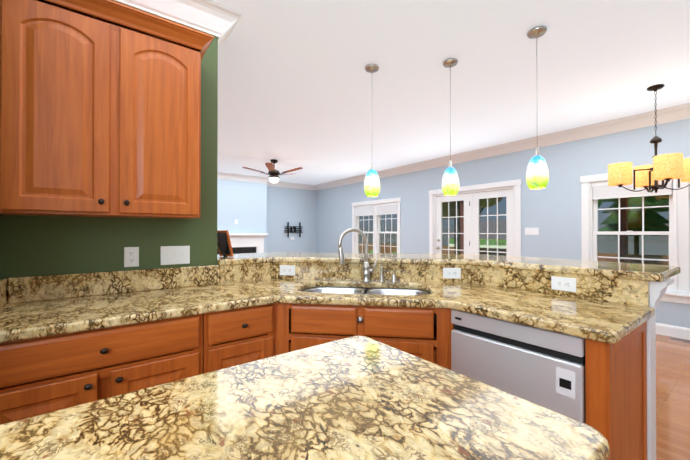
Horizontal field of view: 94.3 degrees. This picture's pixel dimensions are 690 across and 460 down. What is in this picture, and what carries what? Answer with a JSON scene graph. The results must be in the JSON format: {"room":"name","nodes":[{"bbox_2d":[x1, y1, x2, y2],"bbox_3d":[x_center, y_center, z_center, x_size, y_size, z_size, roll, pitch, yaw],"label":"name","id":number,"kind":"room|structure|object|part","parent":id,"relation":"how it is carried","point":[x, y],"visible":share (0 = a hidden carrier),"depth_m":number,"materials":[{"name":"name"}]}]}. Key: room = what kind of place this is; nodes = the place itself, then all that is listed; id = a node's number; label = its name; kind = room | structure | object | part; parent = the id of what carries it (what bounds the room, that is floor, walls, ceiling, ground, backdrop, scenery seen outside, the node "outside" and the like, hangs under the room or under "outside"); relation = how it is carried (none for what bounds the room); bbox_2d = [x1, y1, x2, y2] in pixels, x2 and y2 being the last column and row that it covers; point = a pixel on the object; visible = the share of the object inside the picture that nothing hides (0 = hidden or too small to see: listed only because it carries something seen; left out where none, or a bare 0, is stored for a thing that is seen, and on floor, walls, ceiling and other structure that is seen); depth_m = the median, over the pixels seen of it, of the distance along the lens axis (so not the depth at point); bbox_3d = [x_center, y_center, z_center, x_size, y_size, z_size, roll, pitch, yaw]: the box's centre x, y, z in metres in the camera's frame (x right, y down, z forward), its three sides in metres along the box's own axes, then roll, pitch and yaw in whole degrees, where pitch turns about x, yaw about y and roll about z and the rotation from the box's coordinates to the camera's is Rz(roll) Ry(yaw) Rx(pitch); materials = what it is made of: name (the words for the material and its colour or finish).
{"room":"kitchen","nodes":[
{"label":"kitchen","id":0,"kind":"room"},
{"bbox_2d":[0,0,689,327],"bbox_3d":[-0.967,-0.088,3.489,8.585,2.740,11.110,0,0,-37],"label":"wall","id":1,"kind":"structure","parent":0,"point":[53,245],"depth_m":4.63,"materials":[{"name":"blue paint"}]},
{"bbox_2d":[0,0,213,218],"bbox_3d":[-1.217,-0.588,1.689,0.907,1.031,0.359,0,0,-37],"label":"upper cabinet","id":2,"kind":"object","parent":1,"relation":"attached to","point":[100,108],"visible":1,"depth_m":1.54,"materials":[{"name":"brown wood"}]},
{"bbox_3d":[-1.217,-1.061,1.692,0.907,0.086,0.359,0,0,-37],"label":"crown","id":3,"kind":"part","parent":2,"relation":"part of","materials":[{"name":"brown wood"}]},
{"bbox_2d":[124,247,138,266],"bbox_3d":[-1.253,0.159,1.879,0.072,0.116,0.007,0,0,-37],"label":"electrical outlet","id":4,"kind":"object","parent":1,"relation":"attached to","point":[131,256],"visible":1,"depth_m":1.88,"materials":[{"name":"white plastic"}]},
{"bbox_2d":[160,246,189,264],"bbox_3d":[-1.067,0.159,2.016,0.165,0.116,0.015,0,0,-37],"label":"light switch","id":5,"kind":"object","parent":1,"relation":"attached to","point":[171,255],"visible":1,"depth_m":2.01,"materials":[{"name":"white plastic"}]},
{"bbox_2d":[114,0,242,42],"bbox_3d":[-1.199,-1.392,1.873,1.158,0.150,0.158,0,0,-37],"label":"crown molding","id":6,"kind":"structure","parent":1,"relation":"attached to","point":[215,19],"depth_m":2.05,"materials":[{"name":"white wood"}]},
{"bbox_2d":[217,172,273,183],"bbox_3d":[-2.926,-1.358,8.167,2.256,0.150,0.158,0,0,-37],"label":"crown molding","id":7,"kind":"structure","parent":1,"relation":"attached to","point":[220,175],"depth_m":8.35,"materials":[{"name":"white wood"}]},
{"bbox_2d":[267,181,313,189],"bbox_3d":[-1.695,-1.350,9.630,1.730,0.150,0.150,0,0,-37],"label":"crown molding","id":8,"kind":"structure","parent":1,"relation":"attached to","point":[279,184],"depth_m":9.70,"materials":[{"name":"white wood"}]},
{"bbox_2d":[284,222,302,236],"bbox_3d":[-1.564,-0.004,9.756,0.620,0.460,0.094,0,0,-37],"label":"mount","id":9,"kind":"object","parent":1,"relation":"attached to","point":[292,229],"visible":0.98,"depth_m":9.75,"materials":[{"name":"black metal"}]},
{"bbox_2d":[0,262,649,307],"bbox_3d":[-0.131,0.295,1.526,2.448,0.124,1.924,0,0,-37],"label":"backsplash","id":10,"kind":"structure","parent":1,"relation":"attached to","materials":[{"name":"stone"}]},
{"bbox_2d":[352,197,400,252],"bbox_3d":[0.777,0.072,8.113,0.200,1.640,1.820,0,0,-37],"label":"window","id":11,"kind":"structure","parent":1,"relation":"in","point":[376,230],"depth_m":8.07,"materials":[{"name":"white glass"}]},
{"bbox_2d":[355,203,396,215],"bbox_3d":[0.761,-0.499,8.105,0.038,0.245,1.534,0,0,-37],"label":"window blind","id":12,"kind":"object","parent":11,"relation":"attached to","point":[385,209],"visible":0.92,"depth_m":7.96,"materials":[{"name":"white fabric"}]},
{"bbox_2d":[434,187,513,255],"bbox_3d":[2.382,0.281,6.022,0.164,2.029,1.647,0,0,-37],"label":"french door","id":13,"kind":"structure","parent":1,"relation":"in","point":[471,233],"depth_m":5.98,"materials":[{"name":"white wood"}]},
{"bbox_2d":[429,179,521,256],"bbox_3d":[2.329,0.233,5.983,0.033,2.125,1.864,0,0,-37],"label":"door frame","id":14,"kind":"structure","parent":1,"relation":"attached to","point":[516,184],"depth_m":5.50,"materials":[{"name":"white wood"}]},
{"bbox_2d":[314,103,689,189],"bbox_3d":[2.285,-1.370,5.958,0.128,0.150,10.810,0,0,-37],"label":"crown molding","id":15,"kind":"structure","parent":1,"relation":"attached to","point":[679,112],"depth_m":4.87,"materials":[{"name":"white wood"}]},
{"bbox_2d":[525,228,538,234],"bbox_3d":[2.988,0.024,5.112,0.015,0.097,0.194,0,0,-37],"label":"light switch","id":16,"kind":"object","parent":1,"relation":"attached to","point":[531,231],"visible":1,"depth_m":5.11,"materials":[{"name":"white plastic"}]},
{"bbox_2d":[551,276,575,291],"bbox_3d":[1.193,0.295,1.748,0.007,0.074,0.118,0,0,-37],"label":"electrical outlet","id":17,"kind":"object","parent":1,"relation":"attached to","point":[563,284],"visible":1,"depth_m":1.75,"materials":[{"name":"white plastic"}]},
{"bbox_2d":[580,173,689,303],"bbox_3d":[4.302,0.047,3.457,0.200,1.640,2.940,0,0,-37],"label":"window","id":18,"kind":"structure","parent":1,"relation":"in","point":[678,232],"depth_m":3.94,"materials":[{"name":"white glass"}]},
{"bbox_2d":[592,179,689,199],"bbox_3d":[4.287,-0.540,3.449,0.038,0.213,2.654,0,0,-37],"label":"window blind","id":19,"kind":"object","parent":18,"relation":"attached to","point":[603,191],"visible":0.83,"depth_m":4.23,"materials":[{"name":"white fabric"}]},
{"bbox_2d":[656,323,689,339],"bbox_3d":[4.224,1.215,3.474,0.016,0.134,4.450,0,0,-37],"label":"baseboard","id":20,"kind":"structure","parent":1,"relation":"attached to","point":[673,331],"depth_m":3.83,"materials":[{"name":"white wood"}]},
{"bbox_2d":[213,0,689,184],"bbox_3d":[-0.967,-1.508,3.497,8.585,0.100,11.110,0,0,-37],"label":"ceiling","id":21,"kind":"structure","parent":0,"point":[299,85],"depth_m":3.03,"materials":[{"name":"paint"}]},
{"bbox_2d":[242,159,302,182],"bbox_3d":[-1.493,-1.201,6.628,1.209,0.480,1.168,0,0,-37],"label":"ceiling fan","id":22,"kind":"object","parent":21,"relation":"hanging from","point":[273,173],"visible":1,"depth_m":6.50,"materials":[{"name":"brown wood"}]},
{"bbox_2d":[364,64,379,196],"bbox_3d":[0.243,-0.882,2.872,0.145,1.158,0.145,0,0,-37],"label":"pendant light","id":23,"kind":"object","parent":21,"relation":"hanging from","point":[372,185],"visible":0.98,"depth_m":2.82,"materials":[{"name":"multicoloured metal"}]},
{"bbox_3d":[0.243,-0.422,2.869,0.146,0.238,0.146,0,0,-20],"label":"lamp shade","id":24,"kind":"part","parent":23,"relation":"part of","materials":[{"name":"multicoloured glass"}]},
{"bbox_2d":[442,58,458,195],"bbox_3d":[0.915,-0.882,2.780,0.146,1.158,0.146,0,0,-37],"label":"pendant light","id":25,"kind":"object","parent":21,"relation":"hanging from","point":[450,183],"visible":1,"depth_m":2.74,"materials":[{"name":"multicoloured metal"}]},
{"bbox_3d":[0.915,-0.423,2.777,0.146,0.238,0.146,0,0,31],"label":"lamp shade","id":26,"kind":"part","parent":25,"relation":"part of","materials":[{"name":"multicoloured glass"}]},
{"bbox_2d":[526,26,548,188],"bbox_3d":[1.412,-0.885,2.353,0.145,1.158,0.145,0,0,-37],"label":"pendant light","id":27,"kind":"object","parent":21,"relation":"hanging from","point":[537,174],"visible":1,"depth_m":2.31,"materials":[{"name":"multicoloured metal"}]},
{"bbox_3d":[1.412,-0.425,2.350,0.146,0.238,0.146,0,0,-10],"label":"lamp shade","id":28,"kind":"part","parent":27,"relation":"part of","materials":[{"name":"multicoloured glass"}]},
{"bbox_2d":[608,84,689,192],"bbox_3d":[3.165,-0.921,3.259,0.602,1.074,0.602,0,0,-17],"label":"chandelier","id":29,"kind":"object","parent":21,"relation":"hanging from","point":[667,167],"visible":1,"depth_m":3.25,"materials":[{"name":"brown metal"}]},
{"bbox_2d":[656,334,689,459],"bbox_3d":[-0.967,1.292,3.481,8.585,0.020,11.110,0,0,-37],"label":"floor","id":30,"kind":"structure","parent":0,"point":[672,399],"depth_m":2.41,"materials":[{"name":"brown wood"}]},
{"bbox_2d":[0,314,202,424],"bbox_3d":[-1.152,0.835,1.529,0.760,0.873,0.644,0,0,-37],"label":"base cabinet","id":31,"kind":"object","parent":30,"relation":"on","point":[42,375],"visible":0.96,"depth_m":1.28,"materials":[{"name":"brown wood"}]},
{"bbox_2d":[203,303,274,373],"bbox_3d":[-0.697,0.837,1.874,0.372,0.873,0.644,0,0,-37],"label":"base cabinet","id":32,"kind":"object","parent":30,"relation":"on","point":[234,337],"visible":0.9,"depth_m":1.63,"materials":[{"name":"brown wood"}]},
{"bbox_2d":[217,233,267,253],"bbox_3d":[-2.724,0.699,8.086,1.710,1.215,0.450,0,0,-37],"label":"fireplace","id":33,"kind":"object","parent":30,"relation":"on","point":[247,243],"visible":0.31,"depth_m":8.43,"materials":[{"name":"white wood"}]},
{"bbox_2d":[0,336,609,459],"bbox_3d":[-0.351,0.808,0.363,1.540,0.914,0.690,0,0,-37],"label":"kitchen island","id":34,"kind":"object","parent":30,"relation":"on","point":[358,398],"visible":1,"depth_m":0.59,"materials":[{"name":"beige stone"}]},
{"bbox_2d":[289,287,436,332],"bbox_3d":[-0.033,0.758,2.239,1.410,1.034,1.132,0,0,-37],"label":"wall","id":35,"kind":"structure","parent":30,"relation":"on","point":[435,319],"depth_m":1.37,"materials":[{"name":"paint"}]},
{"bbox_2d":[280,265,294,275],"bbox_3d":[-0.427,0.299,2.367,0.118,0.074,0.007,0,0,8],"label":"electrical outlet","id":36,"kind":"object","parent":35,"relation":"attached to","point":[287,269],"visible":1,"depth_m":2.37,"materials":[{"name":"white plastic"}]},
{"bbox_2d":[217,252,679,281],"bbox_3d":[0.343,0.220,2.168,1.920,0.040,2.475,0,0,-37],"label":"bar","id":37,"kind":"object","parent":35,"relation":"on","point":[644,272],"visible":0.9,"depth_m":2.17,"materials":[{"name":"stone"}]},
{"bbox_2d":[217,230,232,256],"bbox_3d":[-0.921,0.103,2.378,0.150,0.204,0.107,0,0,33],"label":"picture frame","id":38,"kind":"object","parent":37,"relation":"on","point":[224,246],"visible":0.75,"depth_m":2.38,"materials":[{"name":"brown wood"}]},
{"bbox_2d":[443,268,460,278],"bbox_3d":[0.737,0.298,2.206,0.118,0.074,0.007,0,0,8],"label":"electrical outlet","id":39,"kind":"object","parent":35,"relation":"attached to","point":[452,273],"visible":1,"depth_m":2.21,"materials":[{"name":"white plastic"}]},
{"bbox_2d":[275,303,450,369],"bbox_3d":[0.119,0.838,1.995,0.969,0.873,0.613,0,0,8],"label":"base cabinet","id":40,"kind":"object","parent":30,"relation":"on","point":[425,338],"depth_m":1.69,"materials":[{"name":"brown wood"}]},
{"bbox_2d":[0,262,431,342],"bbox_3d":[-0.431,0.317,1.922,2.448,0.165,0.930,0,0,-37],"label":"countertop","id":41,"kind":"structure","parent":40,"relation":"on","point":[31,307],"depth_m":1.70,"materials":[{"name":"stone"}]},
{"bbox_2d":[338,228,377,282],"bbox_3d":[0.086,0.173,2.193,0.258,0.374,0.131,0,0,-37],"label":"faucet","id":42,"kind":"object","parent":41,"relation":"on","point":[367,270],"visible":1,"depth_m":2.20,"materials":[{"name":"silver metal"}]},
{"bbox_2d":[302,287,429,337],"bbox_3d":[0.123,0.513,2.008,0.838,0.223,0.444,0,0,8],"label":"sink","id":43,"kind":"object","parent":41,"relation":"in","point":[381,291],"visible":0.06,"depth_m":2.18,"materials":[{"name":"silver metal"}]},
{"bbox_2d":[379,266,384,281],"bbox_3d":[0.251,0.306,2.207,0.066,0.110,0.067,0,0,-37],"label":"soap dispenser","id":44,"kind":"object","parent":41,"relation":"on","point":[381,275],"visible":1,"depth_m":2.21,"materials":[{"name":"silver metal"}]},
{"bbox_2d":[391,274,396,282],"bbox_3d":[0.337,0.331,2.203,0.037,0.059,0.038,0,0,-37],"label":"air gap","id":45,"kind":"object","parent":41,"relation":"on","point":[393,278],"visible":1,"depth_m":2.19,"materials":[{"name":"silver metal"}]},
{"bbox_3d":[0.082,0.784,1.724,0.969,0.768,0.026,0,0,8],"label":"corner filler","id":46,"kind":"part","parent":40,"relation":"part of","materials":[{"name":"brown wood"}]},
{"bbox_2d":[344,265,654,343],"bbox_3d":[0.636,0.318,1.680,1.038,0.161,1.284,0,0,-37],"label":"countertop","id":47,"kind":"structure","parent":40,"relation":"on","point":[607,310],"depth_m":1.64,"materials":[{"name":"stone"}]},
{"bbox_2d":[451,309,584,422],"bbox_3d":[0.944,0.837,1.581,0.608,0.869,0.558,0,0,-37],"label":"dishwasher","id":48,"kind":"object","parent":30,"relation":"on","point":[543,367],"visible":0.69,"depth_m":1.34,"materials":[{"name":"silver metal"}]},
{"bbox_2d":[585,321,646,459],"bbox_3d":[1.142,0.834,1.331,0.574,0.873,0.072,0,0,-37],"label":"end panel","id":49,"kind":"object","parent":30,"relation":"on","point":[616,395],"visible":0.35,"depth_m":1.23,"materials":[{"name":"brown wood"}]},
{"bbox_2d":[647,278,673,459],"bbox_3d":[1.414,0.755,1.666,0.183,1.034,0.404,0,0,-37],"label":"end post","id":50,"kind":"object","parent":30,"relation":"on","point":[657,291],"visible":0.33,"depth_m":1.50,"materials":[{"name":"white wood"}]},
{"bbox_2d":[669,337,689,342],"bbox_3d":[3.940,1.281,3.672,0.110,0.004,0.310,0,0,-37],"label":"floor vent","id":51,"kind":"object","parent":30,"relation":"in","point":[681,340],"visible":1,"depth_m":3.72,"materials":[{"name":"silver metal"}]},
{"label":"outside","id":52,"kind":"structure","parent":0,"visible":0},
{"bbox_3d":[28.629,4.114,24.487,63.945,4.737,120.000,0,0,-37],"label":"lawn","id":53,"kind":"structure","parent":52,"visible":0},
{"bbox_2d":[442,201,459,253],"bbox_3d":[7.877,-1.592,22.143,5.898,8.793,7.066,0,0,-37],"label":"tree","id":54,"kind":"object","parent":53,"relation":"on","point":[452,205],"depth_m":22.44,"materials":[{"name":"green plant"}]},
{"bbox_2d":[454,209,479,253],"bbox_3d":[10.582,-4.271,29.792,5.118,15.260,5.818,0,0,-37],"label":"tree","id":55,"kind":"object","parent":53,"relation":"on","point":[455,236],"depth_m":30.10,"materials":[{"name":"brown plant"}]},
{"bbox_2d":[457,197,501,214],"bbox_3d":[5.665,-1.173,14.105,3.912,6.916,4.051,0,0,-37],"label":"tree","id":56,"kind":"object","parent":53,"relation":"on","point":[490,202],"depth_m":12.21,"materials":[{"name":"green plant"}]},
{"bbox_2d":[359,242,668,264],"bbox_3d":[22.253,2.579,19.668,0.060,1.850,80.000,0,0,-37],"label":"fence","id":57,"kind":"object","parent":53,"relation":"on","point":[665,257],"depth_m":23.89,"materials":[{"name":"brown wood"}]},
{"bbox_2d":[460,197,627,262],"bbox_3d":[3.564,0.353,7.338,3.250,3.700,4.120,0,0,-37],"label":"porch","id":58,"kind":"object","parent":53,"relation":"on","point":[623,214],"depth_m":6.69,"materials":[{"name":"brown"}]},
{"bbox_2d":[445,215,668,248],"bbox_3d":[30.567,1.168,33.496,11.000,6.373,41.000,0,0,-37],"label":"house","id":59,"kind":"structure","parent":53,"relation":"on","point":[492,227],"depth_m":42.98,"materials":[{"name":"white"}]},
{"bbox_2d":[597,197,668,254],"bbox_3d":[22.848,-4.233,25.382,5.736,16.163,5.456,0,0,-37],"label":"tree","id":60,"kind":"object","parent":53,"relation":"on","point":[657,222],"depth_m":24.10,"materials":[{"name":"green plant"}]},
{"bbox_2d":[628,195,668,208],"bbox_3d":[18.675,-4.379,18.043,4.530,15.202,5.173,0,0,-37],"label":"tree","id":61,"kind":"object","parent":53,"relation":"on","point":[654,200],"depth_m":18.08,"materials":[{"name":"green plant"}]}
]}

